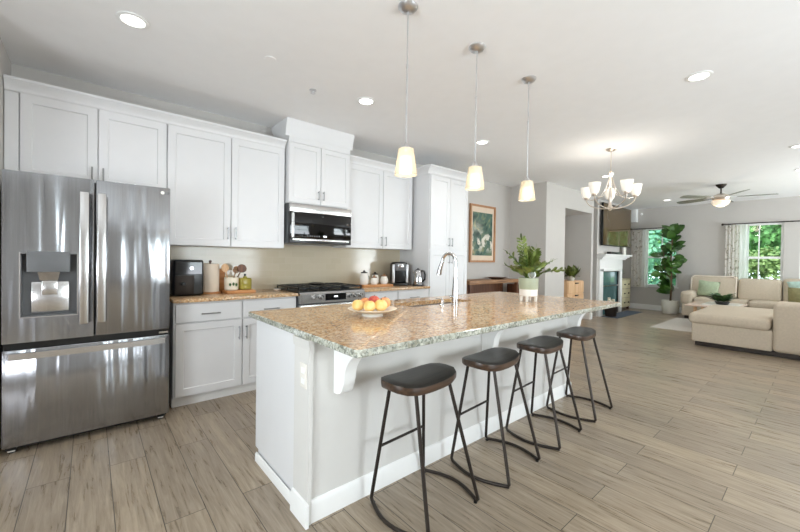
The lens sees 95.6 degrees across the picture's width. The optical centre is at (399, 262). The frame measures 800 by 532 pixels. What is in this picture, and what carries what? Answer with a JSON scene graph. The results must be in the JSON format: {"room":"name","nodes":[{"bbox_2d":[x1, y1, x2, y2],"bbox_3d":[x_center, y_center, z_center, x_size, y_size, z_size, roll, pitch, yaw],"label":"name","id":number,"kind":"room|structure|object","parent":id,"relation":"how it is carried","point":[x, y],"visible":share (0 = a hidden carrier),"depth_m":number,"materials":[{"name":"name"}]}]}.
{"room":"kitchen","nodes":[
{"label":"kitchen","id":0,"kind":"room"},
{"bbox_2d":[0,37,10,436],"bbox_3d":[-2.788,-0.161,2.428,0.150,2.736,0.860,0,1,-40],"label":"wall","id":1,"kind":"structure","parent":0,"point":[5,64],"depth_m":2.50,"materials":[{"name":"paint"}]},
{"bbox_2d":[11,63,510,291],"bbox_3d":[0.778,-0.150,6.136,14.150,2.936,0.150,0,1,-40],"label":"wall","id":2,"kind":"structure","parent":0,"point":[498,196],"depth_m":4.45,"materials":[{"name":"paint"}]},
{"bbox_2d":[3,74,168,187],"bbox_3d":[-2.500,-0.960,2.970,0.976,0.700,0.378,0,1,-40],"label":"upper cabinet","id":3,"kind":"object","parent":2,"relation":"attached to","point":[49,129],"visible":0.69,"depth_m":2.81,"materials":[{"name":"paint"}]},
{"bbox_2d":[167,112,286,248],"bbox_3d":[-1.728,-0.734,3.634,1.063,1.145,0.378,0,1,-40],"label":"upper cabinet","id":4,"kind":"object","parent":2,"relation":"attached to","point":[225,184],"visible":0.97,"depth_m":3.49,"materials":[{"name":"paint"}]},
{"bbox_2d":[170,245,399,289],"bbox_3d":[-1.136,0.042,4.400,2.962,0.506,0.012,0,1,-40],"label":"tile backsplash","id":5,"kind":"structure","parent":2,"relation":"attached to","point":[290,264],"depth_m":4.29,"materials":[{"name":"beige tile"}]},
{"bbox_2d":[271,117,354,209],"bbox_3d":[-1.003,-1.084,4.205,0.829,0.874,0.441,0,1,-40],"label":"upper cabinet","id":6,"kind":"object","parent":2,"relation":"attached to","point":[317,158],"visible":0.98,"depth_m":4.03,"materials":[{"name":"paint"}]},
{"bbox_2d":[284,203,350,245],"bbox_3d":[-1.001,-0.430,4.233,0.766,0.425,0.398,0,1,-40],"label":"microwave","id":7,"kind":"object","parent":6,"relation":"attached to","point":[303,224],"visible":1,"depth_m":4.04,"materials":[{"name":"grey metal"}]},
{"bbox_2d":[332,155,412,249],"bbox_3d":[-0.325,-0.744,4.831,1.077,1.110,0.378,0,1,-40],"label":"upper cabinet","id":8,"kind":"object","parent":2,"relation":"attached to","point":[380,201],"visible":0.86,"depth_m":4.70,"materials":[{"name":"paint"}]},
{"bbox_2d":[469,203,495,261],"bbox_3d":[1.514,-0.532,6.632,0.750,1.040,0.033,0,1,-40],"label":"framed picture","id":9,"kind":"object","parent":2,"relation":"attached to","point":[482,218],"visible":1,"depth_m":6.62,"materials":[{"name":"green paper"}]},
{"bbox_2d":[472,211,492,255],"bbox_3d":[1.512,-0.527,6.634,0.580,0.780,0.004,0,1,-40],"label":"print","id":10,"kind":"object","parent":9,"relation":"attached to","point":[482,221],"depth_m":6.63},
{"bbox_2d":[0,0,799,209],"bbox_3d":[2.997,-1.508,3.429,14.000,0.100,6.800,0,1,-40],"label":"ceiling","id":11,"kind":"structure","parent":0,"point":[609,73],"depth_m":2.85,"materials":[{"name":"paint"}]},
{"bbox_2d":[116,11,149,29],"bbox_3d":[-1.661,-1.507,2.255,0.170,0.010,0.170,0,1,-40],"label":"recessed light","id":12,"kind":"object","parent":11,"relation":"in","point":[130,19],"visible":1,"depth_m":2.25,"materials":[{"name":"white"}]},
{"bbox_2d":[264,56,275,61],"bbox_3d":[-0.960,-1.505,2.677,0.084,0.003,0.084,0,1,-40],"label":"sprinkler cover","id":13,"kind":"object","parent":11,"relation":"attached to","point":[267,58],"visible":1,"depth_m":2.67,"materials":[{"name":"paint"}]},
{"bbox_2d":[357,97,374,104],"bbox_3d":[-0.314,-1.499,3.365,0.170,0.010,0.170,0,1,-40],"label":"recessed light","id":14,"kind":"object","parent":11,"relation":"in","point":[363,100],"visible":1,"depth_m":3.36,"materials":[{"name":"white"}]},
{"bbox_2d":[394,0,417,177],"bbox_3d":[0.040,-0.999,2.105,0.132,0.974,0.132,0,1,-40],"label":"pendant light","id":15,"kind":"object","parent":11,"relation":"hanging from","point":[405,167],"visible":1,"depth_m":2.08,"materials":[{"name":"white glass"}]},
{"bbox_2d":[465,42,485,190],"bbox_3d":[0.522,-0.996,2.495,0.132,0.974,0.132,0,1,-40],"label":"pendant light","id":16,"kind":"object","parent":11,"relation":"hanging from","point":[474,182],"visible":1,"depth_m":2.46,"materials":[{"name":"white glass"}]},
{"bbox_2d":[476,140,488,144],"bbox_3d":[1.016,-1.493,4.487,0.170,0.010,0.170,0,1,-40],"label":"recessed light","id":17,"kind":"object","parent":11,"relation":"in","point":[479,142],"visible":0.94,"depth_m":4.49,"materials":[{"name":"white"}]},
{"bbox_2d":[518,75,536,200],"bbox_3d":[1.029,-0.994,2.919,0.132,0.974,0.132,0,1,-40],"label":"pendant light","id":18,"kind":"object","parent":11,"relation":"hanging from","point":[526,193],"visible":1,"depth_m":2.89,"materials":[{"name":"white glass"}]},
{"bbox_2d":[581,147,641,210],"bbox_3d":[2.708,-1.076,4.713,0.705,0.801,0.682,0,1,-40],"label":"chandelier","id":19,"kind":"object","parent":11,"relation":"hanging from","point":[627,186],"visible":1,"depth_m":4.63,"materials":[{"name":"white glass"}]},
{"bbox_2d":[685,70,712,81],"bbox_3d":[2.337,-1.456,2.833,0.170,0.010,0.170,0,1,-40],"label":"recessed light","id":20,"kind":"object","parent":11,"relation":"in","point":[698,76],"visible":1,"depth_m":2.83,"materials":[{"name":"white"}]},
{"bbox_2d":[677,184,775,206],"bbox_3d":[5.982,-1.246,6.735,1.400,0.411,1.444,0,1,-40],"label":"ceiling fan","id":21,"kind":"object","parent":11,"relation":"hanging from","point":[722,199],"visible":1,"depth_m":6.66,"materials":[{"name":"metal"}]},
{"bbox_2d":[0,307,799,531],"bbox_3d":[2.957,1.327,3.459,14.000,0.100,6.800,0,1,-40],"label":"floor","id":22,"kind":"structure","parent":0,"point":[693,438],"depth_m":2.23,"materials":[{"name":"brown wood"}]},
{"bbox_2d":[1,169,169,453],"bbox_3d":[-2.353,0.312,2.793,0.890,1.795,0.785,0,1,-40],"label":"refrigerator","id":23,"kind":"object","parent":22,"relation":"on","point":[85,264],"visible":1,"depth_m":2.47,"materials":[{"name":"grey metal"}]},
{"bbox_2d":[94,183,95,333],"bbox_3d":[-2.396,0.301,2.842,0.888,1.755,0.655,0,1,-40],"label":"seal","id":24,"kind":"object","parent":23,"relation":"in","point":[94,183],"depth_m":2.59,"materials":[{"name":"metal"}]},
{"bbox_2d":[168,296,295,407],"bbox_3d":[-1.646,0.769,3.545,1.065,0.884,0.656,0,1,-40],"label":"base cabinet","id":25,"kind":"object","parent":22,"relation":"on","point":[213,344],"visible":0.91,"depth_m":3.18,"materials":[{"name":"paint"}]},
{"bbox_2d":[170,289,297,303],"bbox_3d":[-1.646,0.312,3.547,1.080,0.030,0.653,0,1,-40],"label":"countertop","id":26,"kind":"structure","parent":25,"relation":"on","point":[260,293],"depth_m":3.33,"materials":[{"name":"stone"}]},
{"bbox_2d":[170,260,203,295],"bbox_3d":[-1.955,0.131,3.323,0.238,0.321,0.310,0,1,-40],"label":"air fryer","id":27,"kind":"object","parent":26,"relation":"on","point":[186,276],"visible":0.98,"depth_m":3.23,"materials":[{"name":"black plastic"}]},
{"bbox_2d":[175,275,193,294],"bbox_3d":[-1.900,0.195,3.204,0.148,0.165,0.055,0,1,-40],"label":"basket","id":28,"kind":"object","parent":27,"relation":"on","point":[184,284],"depth_m":3.21,"materials":[{"name":"black plastic"}]},
{"bbox_2d":[203,260,220,293],"bbox_3d":[-1.857,0.132,3.545,0.184,0.324,0.184,0,1,-40],"label":"paper towel holder","id":29,"kind":"object","parent":26,"relation":"on","point":[210,271],"visible":0.91,"depth_m":3.48,"materials":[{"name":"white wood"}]},
{"bbox_2d":[219,269,224,290],"bbox_3d":[-1.865,0.176,3.725,0.130,0.233,0.051,0,1,-40],"label":"cutting board","id":30,"kind":"object","parent":26,"relation":"on","point":[221,273],"visible":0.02,"depth_m":3.74,"materials":[{"name":"brown wood"}]},
{"bbox_2d":[222,289,255,293],"bbox_3d":[-1.620,0.282,3.645,0.270,0.028,0.200,0,1,-40],"label":"serving tray","id":31,"kind":"object","parent":26,"relation":"on","point":[238,290],"visible":0.92,"depth_m":3.56,"materials":[{"name":"brown wood"}]},
{"bbox_2d":[224,277,238,289],"bbox_3d":[-1.674,0.205,3.601,0.132,0.126,0.137,0,1,-40],"label":"utensil crock","id":32,"kind":"object","parent":31,"relation":"on","point":[230,283],"visible":0.94,"depth_m":3.55,"materials":[{"name":"beige ceramic"}]},
{"bbox_2d":[221,264,228,277],"bbox_3d":[-1.696,0.127,3.545,0.037,0.243,0.108,1,1,24],"label":"wooden spatula","id":33,"kind":"object","parent":32,"relation":"in","point":[224,267],"visible":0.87,"depth_m":3.52,"materials":[{"name":"brown wood"}]},
{"bbox_2d":[237,264,246,276],"bbox_3d":[-1.622,0.131,3.658,0.020,0.236,0.146,1,1,43],"label":"wooden spoon","id":34,"kind":"object","parent":32,"relation":"in","point":[241,268],"visible":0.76,"depth_m":3.67,"materials":[{"name":"brown wood"}]},
{"bbox_2d":[238,274,251,289],"bbox_3d":[-1.577,0.188,3.687,0.106,0.159,0.100,0,1,-40],"label":"oil bottle","id":35,"kind":"object","parent":31,"relation":"on","point":[250,279],"visible":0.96,"depth_m":3.69,"materials":[{"name":"green glass"}]},
{"bbox_2d":[274,282,364,307],"bbox_3d":[-0.903,0.733,4.125,0.796,0.966,0.728,0,1,-40],"label":"gas range","id":36,"kind":"object","parent":22,"relation":"on","point":[334,293],"visible":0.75,"depth_m":3.90,"materials":[{"name":"grey metal"}]},
{"bbox_2d":[309,282,324,284],"bbox_3d":[-0.979,0.235,4.257,0.190,0.024,0.190,0,1,-40],"label":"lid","id":37,"kind":"object","parent":36,"relation":"on","point":[312,283],"visible":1,"depth_m":4.19,"materials":[{"name":"black metal"}]},
{"bbox_2d":[274,287,363,294],"bbox_3d":[-0.924,0.302,4.152,0.796,0.026,0.646,0,1,-40],"label":"cooktop","id":38,"kind":"object","parent":36,"relation":"in","point":[332,290],"depth_m":3.93,"materials":[{"name":"black metal"}]},
{"bbox_2d":[365,289,427,299],"bbox_3d":[-0.211,0.776,4.770,1.068,0.884,0.656,0,1,-40],"label":"base cabinet","id":39,"kind":"object","parent":22,"relation":"on","point":[414,293],"visible":0.2,"depth_m":4.56,"materials":[{"name":"paint"}]},
{"bbox_2d":[354,284,429,291],"bbox_3d":[-0.214,0.319,4.769,1.078,0.030,0.653,0,1,-40],"label":"countertop","id":40,"kind":"structure","parent":39,"relation":"on","point":[394,287],"depth_m":4.54,"materials":[{"name":"stone"}]},
{"bbox_2d":[356,283,392,287],"bbox_3d":[-0.338,0.288,4.700,0.470,0.030,0.220,0,1,-40],"label":"serving tray","id":41,"kind":"object","parent":40,"relation":"on","point":[378,284],"visible":0.66,"depth_m":4.61,"materials":[{"name":"brown wood"}]},
{"bbox_2d":[360,270,368,284],"bbox_3d":[-0.455,0.182,4.598,0.112,0.181,0.112,0,1,-40],"label":"jar","id":42,"kind":"object","parent":41,"relation":"on","point":[364,278],"visible":1,"depth_m":4.56,"materials":[{"name":"white ceramic"}]},
{"bbox_2d":[371,275,377,284],"bbox_3d":[-0.331,0.213,4.645,0.094,0.121,0.094,0,1,-40],"label":"jar","id":43,"kind":"object","parent":41,"relation":"on","point":[374,281],"visible":1,"depth_m":4.61,"materials":[{"name":"white ceramic"}]},
{"bbox_2d":[380,274,387,283],"bbox_3d":[-0.208,0.206,4.763,0.102,0.136,0.102,0,1,-40],"label":"jar","id":44,"kind":"object","parent":41,"relation":"on","point":[384,280],"visible":0.99,"depth_m":4.72,"materials":[{"name":"white ceramic"}]},
{"bbox_2d":[390,262,408,284],"bbox_3d":[-0.010,0.145,5.044,0.230,0.318,0.250,1,1,-10],"label":"coffee maker","id":45,"kind":"object","parent":40,"relation":"on","point":[398,271],"visible":0.97,"depth_m":4.96,"materials":[{"name":"black plastic"}]},
{"bbox_2d":[412,268,425,285],"bbox_3d":[0.251,0.188,4.923,0.150,0.242,0.172,0,1,-40],"label":"electric kettle","id":46,"kind":"object","parent":40,"relation":"on","point":[417,279],"visible":0.98,"depth_m":4.88,"materials":[{"name":"silver metal"}]},
{"bbox_2d":[255,313,585,529],"bbox_3d":[0.462,0.808,2.781,2.782,0.882,1.025,0,1,-40],"label":"kitchen island","id":47,"kind":"object","parent":22,"relation":"on","point":[320,408],"visible":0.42,"depth_m":2.03,"materials":[{"name":"paint"}]},
{"bbox_2d":[300,361,306,389],"bbox_3d":[-0.466,0.542,1.748,0.005,0.120,0.070,0,1,-40],"label":"outlet plate","id":48,"kind":"object","parent":47,"relation":"attached to","point":[303,364],"depth_m":1.74,"materials":[{"name":"white plastic"}]},
{"bbox_2d":[248,291,620,357],"bbox_3d":[0.494,0.351,2.812,2.835,0.032,1.283,0,1,-40],"label":"island countertop","id":49,"kind":"structure","parent":47,"relation":"on","point":[336,327],"depth_m":2.17,"materials":[{"name":"stone"}]},
{"bbox_2d":[348,306,396,316],"bbox_3d":[-0.174,0.307,2.289,0.310,0.048,0.310,0,1,-40],"label":"fruit bowl","id":50,"kind":"object","parent":49,"relation":"on","point":[375,313],"visible":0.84,"depth_m":2.23,"materials":[{"name":"beige ceramic"}]},
{"bbox_2d":[352,299,363,310],"bbox_3d":[-0.262,0.260,2.259,0.078,0.076,0.078,0,1,-40],"label":"peach","id":51,"kind":"object","parent":50,"relation":"on","point":[358,304],"visible":0.94,"depth_m":2.23,"materials":[{"name":"yellow plant"}]},
{"bbox_2d":[363,300,375,310],"bbox_3d":[-0.186,0.261,2.214,0.076,0.074,0.076,0,1,-40],"label":"peach","id":52,"kind":"object","parent":50,"relation":"on","point":[369,305],"visible":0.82,"depth_m":2.19,"materials":[{"name":"yellow plant"}]},
{"bbox_2d":[368,295,378,302],"bbox_3d":[-0.165,0.240,2.309,0.078,0.076,0.078,0,1,-40],"label":"apple","id":53,"kind":"object","parent":50,"relation":"on","point":[374,298],"visible":0.56,"depth_m":2.28,"materials":[{"name":"red plant"}]},
{"bbox_2d":[375,299,386,310],"bbox_3d":[-0.118,0.259,2.241,0.082,0.080,0.082,0,1,-40],"label":"peach","id":54,"kind":"object","parent":50,"relation":"on","point":[381,305],"visible":0.85,"depth_m":2.21,"materials":[{"name":"yellow plant"}]},
{"bbox_2d":[381,297,390,307],"bbox_3d":[-0.098,0.251,2.324,0.078,0.076,0.078,0,1,-40],"label":"peach","id":55,"kind":"object","parent":50,"relation":"on","point":[386,299],"visible":0.6,"depth_m":2.30,"materials":[{"name":"orange plant"}]},
{"bbox_2d":[408,302,451,306],"bbox_3d":[0.288,0.451,3.049,0.764,0.176,0.274,0,1,-40],"label":"sink","id":56,"kind":"object","parent":49,"relation":"in","point":[444,302],"visible":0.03,"depth_m":3.18,"materials":[{"name":"silver metal"}]},
{"bbox_2d":[436,252,458,305],"bbox_3d":[0.380,0.121,2.909,0.106,0.423,0.191,0,1,-40],"label":"faucet","id":57,"kind":"object","parent":49,"relation":"on","point":[454,296],"visible":1,"depth_m":2.86,"materials":[{"name":"silver metal"}]},
{"bbox_2d":[503,234,565,301],"bbox_3d":[1.163,0.037,3.205,0.493,0.608,0.440,0,1,-40],"label":"potted plant","id":58,"kind":"object","parent":49,"relation":"on","point":[529,263],"visible":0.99,"depth_m":3.19,"materials":[{"name":"green plant"}]},
{"bbox_2d":[370,363,479,531],"bbox_3d":[0.137,0.913,1.896,0.530,0.682,0.407,0,1,-44],"label":"bar stool","id":59,"kind":"object","parent":22,"relation":"on","point":[428,378],"visible":1,"depth_m":1.87,"materials":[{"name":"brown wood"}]},
{"bbox_2d":[400,164,467,296],"bbox_3d":[0.516,-0.048,5.365,0.910,2.540,0.684,0,1,-40],"label":"pantry cabinet","id":60,"kind":"object","parent":22,"relation":"on","point":[439,194],"visible":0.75,"depth_m":5.08,"materials":[{"name":"paint"}]},
{"bbox_2d":[466,278,518,293],"bbox_3d":[1.528,0.758,6.408,1.450,0.935,0.400,0,1,-40],"label":"console table","id":61,"kind":"object","parent":22,"relation":"on","point":[473,285],"visible":0.38,"depth_m":6.49,"materials":[{"name":"brown wood"}]},
{"bbox_2d":[450,347,540,488],"bbox_3d":[0.611,0.915,2.292,0.407,0.682,0.530,1,1,45],"label":"bar stool","id":62,"kind":"object","parent":22,"relation":"on","point":[495,359],"visible":0.99,"depth_m":2.26,"materials":[{"name":"black metal"}]},
{"bbox_2d":[507,283,518,292],"bbox_3d":[2.248,0.815,6.958,0.260,0.830,0.300,0,1,-40],"label":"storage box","id":63,"kind":"object","parent":22,"relation":"on","point":[510,287],"visible":0.13,"depth_m":6.92,"materials":[{"name":"brown wood"}]},
{"bbox_2d":[505,335,581,450],"bbox_3d":[1.081,0.917,2.706,0.530,0.682,0.407,0,1,-44],"label":"bar stool","id":64,"kind":"object","parent":22,"relation":"on","point":[545,345],"visible":0.99,"depth_m":2.68,"materials":[{"name":"black metal"}]},
{"bbox_2d":[564,279,583,298],"bbox_3d":[3.613,0.809,7.900,0.760,0.860,0.480,0,1,-40],"label":"dresser","id":65,"kind":"object","parent":22,"relation":"on","point":[572,289],"visible":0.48,"depth_m":7.68,"materials":[{"name":"brown wood"}]},
{"bbox_2d":[564,265,580,280],"bbox_3d":[3.731,0.204,7.934,0.405,0.351,0.514,1,1,25],"label":"potted plant","id":66,"kind":"object","parent":65,"relation":"on","point":[570,272],"visible":0.94,"depth_m":7.85,"materials":[{"name":"green plant"}]},
{"bbox_2d":[546,326,612,422],"bbox_3d":[1.559,0.919,3.136,0.530,0.682,0.407,0,1,-43],"label":"bar stool","id":67,"kind":"object","parent":22,"relation":"on","point":[579,333],"visible":0.95,"depth_m":3.12,"materials":[{"name":"black metal"}]},
{"bbox_2d":[597,254,632,316],"bbox_3d":[5.257,0.521,8.902,1.760,1.460,0.240,0,1,-40],"label":"fireplace","id":68,"kind":"object","parent":22,"relation":"on","point":[609,284],"visible":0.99,"depth_m":8.88,"materials":[{"name":"white painted wood"},{"name":"dark stone"},{"name":"glass"}]},
{"bbox_2d":[597,254,632,259],"bbox_3d":[5.280,-0.143,8.880,1.760,0.130,0.200,0,1,-40],"label":"mantel shelf","id":69,"kind":"object","parent":68,"relation":"attached to","point":[599,256],"depth_m":8.63,"materials":[{"name":"white wood"}]},
{"bbox_2d":[601,310,640,318],"bbox_3d":[5.447,1.251,8.860,1.700,0.008,0.345,0,1,-40],"label":"rug","id":70,"kind":"object","parent":22,"relation":"on","point":[623,313],"visible":0.93,"depth_m":8.85,"materials":[{"name":"fabric"}]},
{"bbox_2d":[604,297,617,316],"bbox_3d":[4.925,1.027,8.472,0.280,0.432,0.280,0,1,-40],"label":"basket","id":71,"kind":"object","parent":70,"relation":"on","point":[610,312],"visible":0.76,"depth_m":8.38,"materials":[{"name":"metal"}]},
{"bbox_2d":[622,278,630,308],"bbox_3d":[5.923,0.835,9.884,0.670,0.830,0.500,0,1,-40],"label":"dresser","id":72,"kind":"object","parent":22,"relation":"on","point":[626,282],"visible":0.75,"depth_m":9.71,"materials":[{"name":"beige wood"}]},
{"bbox_2d":[650,223,686,314],"bbox_3d":[6.703,0.137,9.060,0.763,2.266,0.578,1,1,-11],"label":"fig tree","id":73,"kind":"object","parent":22,"relation":"on","point":[669,265],"visible":1,"depth_m":9.00,"materials":[{"name":"green plant"}]},
{"bbox_2d":[651,318,691,331],"bbox_3d":[6.253,1.282,7.146,1.960,0.004,1.730,0,1,-40],"label":"area rug","id":74,"kind":"object","parent":22,"relation":"on","point":[679,324],"visible":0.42,"depth_m":7.37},
{"bbox_2d":[685,301,746,311],"bbox_3d":[6.291,1.048,7.219,1.050,0.448,0.800,0,1,-40],"label":"coffee table","id":75,"kind":"object","parent":74,"relation":"on","point":[695,304],"visible":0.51,"depth_m":7.16,"materials":[{"name":"brown wood"}]},
{"bbox_2d":[700,301,742,305],"bbox_3d":[6.368,0.818,7.168,0.840,0.014,0.530,0,1,-40],"label":"serving tray","id":76,"kind":"object","parent":75,"relation":"on","point":[709,303],"visible":0.69,"depth_m":7.11,"materials":[{"name":"white ceramic"}]},
{"bbox_2d":[706,293,735,304],"bbox_3d":[6.300,0.686,7.097,0.519,0.246,0.514,0,1,-40],"label":"potted plant","id":77,"kind":"object","parent":76,"relation":"on","point":[719,299],"visible":0.99,"depth_m":7.03,"materials":[{"name":"green plant"}]},
{"bbox_2d":[681,275,799,359],"bbox_3d":[6.501,0.796,6.558,4.250,0.985,2.830,0,1,-40],"label":"sectional sofa","id":78,"kind":"object","parent":22,"relation":"on","point":[769,324],"visible":0.92,"depth_m":5.43,"materials":[{"name":"fabric"}]},
{"bbox_2d":[697,280,720,295],"bbox_3d":[7.092,0.593,8.339,0.413,0.405,0.176,1,1,39],"label":"throw pillow","id":79,"kind":"object","parent":78,"relation":"on","point":[705,288],"visible":0.87,"depth_m":8.30,"materials":[{"name":"green fabric"}]},
{"bbox_2d":[692,275,738,297],"bbox_3d":[7.326,0.555,8.466,0.313,0.520,0.830,0,1,-40],"label":"cushion","id":80,"kind":"object","parent":78,"relation":"on","point":[729,284],"depth_m":8.26,"materials":[{"name":"fabric"}]},
{"bbox_2d":[693,296,749,306],"bbox_3d":[7.216,0.872,8.130,0.740,0.170,0.890,0,1,-40],"label":"seat cushion","id":81,"kind":"object","parent":78,"relation":"on","point":[740,300],"depth_m":7.96,"materials":[{"name":"fabric"}]},
{"bbox_2d":[689,305,772,330],"bbox_3d":[5.469,0.859,5.895,1.820,0.165,0.900,0,1,-40],"label":"cushion","id":82,"kind":"object","parent":78,"relation":"on","point":[738,318],"depth_m":5.42,"materials":[{"name":"fabric"}]},
{"bbox_2d":[738,278,782,300],"bbox_3d":[7.822,0.588,7.884,0.311,0.480,0.680,0,1,-40],"label":"cushion","id":83,"kind":"object","parent":78,"relation":"on","point":[749,289],"depth_m":7.79,"materials":[{"name":"fabric"}]},
{"bbox_2d":[748,300,778,308],"bbox_3d":[7.771,0.887,7.479,0.740,0.170,0.800,0,1,-40],"label":"seat cushion","id":84,"kind":"object","parent":78,"relation":"on","point":[767,304],"depth_m":7.44,"materials":[{"name":"fabric"}]},
{"bbox_2d":[783,279,799,301],"bbox_3d":[8.299,0.586,7.325,0.312,0.510,0.770,0,1,-40],"label":"cushion","id":85,"kind":"object","parent":78,"relation":"on","point":[785,286],"depth_m":7.51,"materials":[{"name":"fabric"}]},
{"bbox_2d":[787,281,799,287],"bbox_3d":[8.059,0.569,7.191,0.188,0.517,0.526,0,1,-27],"label":"throw pillow","id":86,"kind":"object","parent":78,"relation":"on","point":[796,284],"visible":0.36,"depth_m":7.28,"materials":[{"name":"teal fabric"}]},
{"bbox_2d":[788,287,799,301],"bbox_3d":[6.208,0.601,5.508,0.460,0.442,0.194,1,1,40],"label":"throw pillow","id":87,"kind":"object","parent":78,"relation":"on","point":[793,293],"visible":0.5,"depth_m":5.55,"materials":[{"name":"green fabric"}]},
{"bbox_2d":[509,182,593,312],"bbox_3d":[3.235,-0.132,7.641,2.100,2.736,0.750,0,1,-40],"label":"wall partition","id":88,"kind":"structure","parent":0,"point":[559,222],"depth_m":7.08,"materials":[{"name":"paint"}]},
{"bbox_2d":[582,313,589,319],"bbox_3d":[3.933,1.170,8.266,0.016,0.140,0.750,0,1,-40],"label":"baseboard","id":89,"kind":"structure","parent":88,"relation":"attached to","point":[587,315],"depth_m":8.02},
{"bbox_2d":[592,199,621,316],"bbox_3d":[4.917,-0.124,9.136,1.500,2.736,0.660,0,1,-40],"label":"wall","id":90,"kind":"structure","parent":0,"point":[598,248],"depth_m":8.44,"materials":[{"name":"paint"}]},
{"bbox_2d":[601,202,630,247],"bbox_3d":[5.376,-0.908,9.018,1.840,1.000,0.088,0,1,-40],"label":"television","id":91,"kind":"object","parent":90,"relation":"attached to","point":[615,223],"visible":0.98,"depth_m":8.89,"materials":[{"name":"black plastic"}]},
{"bbox_2d":[621,196,799,306],"bbox_3d":[8.358,-0.064,8.037,0.150,2.936,6.800,0,1,-40],"label":"wall","id":92,"kind":"structure","parent":0,"point":[703,233],"depth_m":8.88,"materials":[{"name":"paint"}]},
{"bbox_2d":[631,209,637,222],"bbox_3d":[6.468,-1.301,10.032,0.135,0.355,0.170,0,1,-40],"label":"wall speaker","id":93,"kind":"object","parent":92,"relation":"attached to","point":[634,212],"visible":0.74,"depth_m":9.98},
{"bbox_2d":[629,303,681,312],"bbox_3d":[8.283,1.234,7.990,0.016,0.140,6.780,0,1,-40],"label":"baseboard","id":94,"kind":"structure","parent":92,"relation":"attached to","point":[632,305],"depth_m":9.82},
{"bbox_2d":[646,228,677,287],"bbox_3d":[6.947,-0.143,9.632,0.133,1.580,0.780,0,1,-40],"label":"window","id":95,"kind":"structure","parent":92,"relation":"in","point":[649,285],"depth_m":9.68,"materials":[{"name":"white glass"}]},
{"bbox_2d":[736,222,783,281],"bbox_3d":[8.141,-0.111,8.233,0.133,1.580,0.840,0,1,-40],"label":"window","id":96,"kind":"structure","parent":92,"relation":"in","point":[778,223],"depth_m":8.03,"materials":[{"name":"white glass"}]},
{"bbox_2d":[721,220,799,225],"bbox_3d":[8.415,-0.892,7.771,0.116,0.052,2.302,0,1,-40],"label":"curtain rod","id":97,"kind":"object","parent":92,"relation":"attached to","point":[797,220],"visible":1,"depth_m":8.10,"materials":[{"name":"metal"}]},
{"bbox_2d":[724,225,739,278],"bbox_3d":[7.759,0.166,8.485,0.043,2.090,0.250,0,1,-44],"label":"curtain","id":98,"kind":"object","parent":97,"relation":"hanging from","point":[732,232],"visible":0.66,"depth_m":8.47,"materials":[{"name":"white fabric"}]},
{"bbox_2d":[739,225,748,279],"bbox_3d":[7.890,0.170,8.326,0.158,2.090,0.046,1,1,37],"label":"curtain","id":99,"kind":"object","parent":97,"relation":"hanging from","point":[744,229],"visible":0.66,"depth_m":8.33,"materials":[{"name":"white fabric"}]},
{"bbox_3d":[6.808,-0.925,9.654,0.116,0.052,1.192,0,1,-40],"label":"curtain rod","id":100,"kind":"object","parent":92,"relation":"attached to","visible":0},
{"bbox_2d":[631,230,642,286],"bbox_3d":[6.501,-0.122,9.961,0.043,1.560,0.260,0,1,-44],"label":"curtain","id":101,"kind":"object","parent":100,"relation":"hanging from","point":[636,246],"visible":1,"depth_m":9.95,"materials":[{"name":"white fabric"}]},
{"bbox_2d":[641,230,648,287],"bbox_3d":[6.628,-0.119,9.806,0.138,1.560,0.042,1,1,36],"label":"curtain","id":102,"kind":"object","parent":100,"relation":"hanging from","point":[645,238],"visible":1,"depth_m":9.80,"materials":[{"name":"white fabric"}]},
{"label":"outside","id":103,"kind":"structure","parent":0,"visible":0},
{"bbox_3d":[20.908,1.811,19.316,33.100,0.100,38.000,0,1,-40],"label":"lawn","id":104,"kind":"structure","parent":103,"visible":0},
{"bbox_2d":[648,269,660,284],"bbox_3d":[7.845,0.905,11.631,1.682,1.598,2.059,1,1,17],"label":"shrub","id":105,"kind":"object","parent":104,"relation":"on","point":[650,272],"visible":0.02,"depth_m":11.64,"materials":[{"name":"green plant"}]},
{"bbox_2d":[648,230,676,285],"bbox_3d":[9.727,-1.550,14.569,2.987,6.416,3.354,0,1,-29],"label":"tree","id":106,"kind":"object","parent":104,"relation":"on","point":[653,241],"visible":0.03,"depth_m":13.54,"materials":[{"name":"green plant"}]},
{"bbox_2d":[650,231,675,265],"bbox_3d":[13.642,-2.360,20.803,4.181,8.010,5.611,0,1,-40],"label":"tree","id":107,"kind":"object","parent":104,"relation":"on","point":[659,241],"visible":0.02,"depth_m":19.31,"materials":[{"name":"green plant"}]},
{"bbox_2d":[748,245,780,279],"bbox_3d":[9.782,0.610,9.822,1.931,2.240,1.733,0,1,-43],"label":"shrub","id":108,"kind":"object","parent":104,"relation":"on","point":[765,271],"visible":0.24,"depth_m":9.72,"materials":[{"name":"green plant"}]},
{"bbox_2d":[749,225,780,275],"bbox_3d":[12.994,-1.124,12.227,3.781,5.705,2.990,1,1,19],"label":"tree","id":109,"kind":"object","parent":104,"relation":"on","point":[770,235],"visible":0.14,"depth_m":11.72,"materials":[{"name":"green plant"}]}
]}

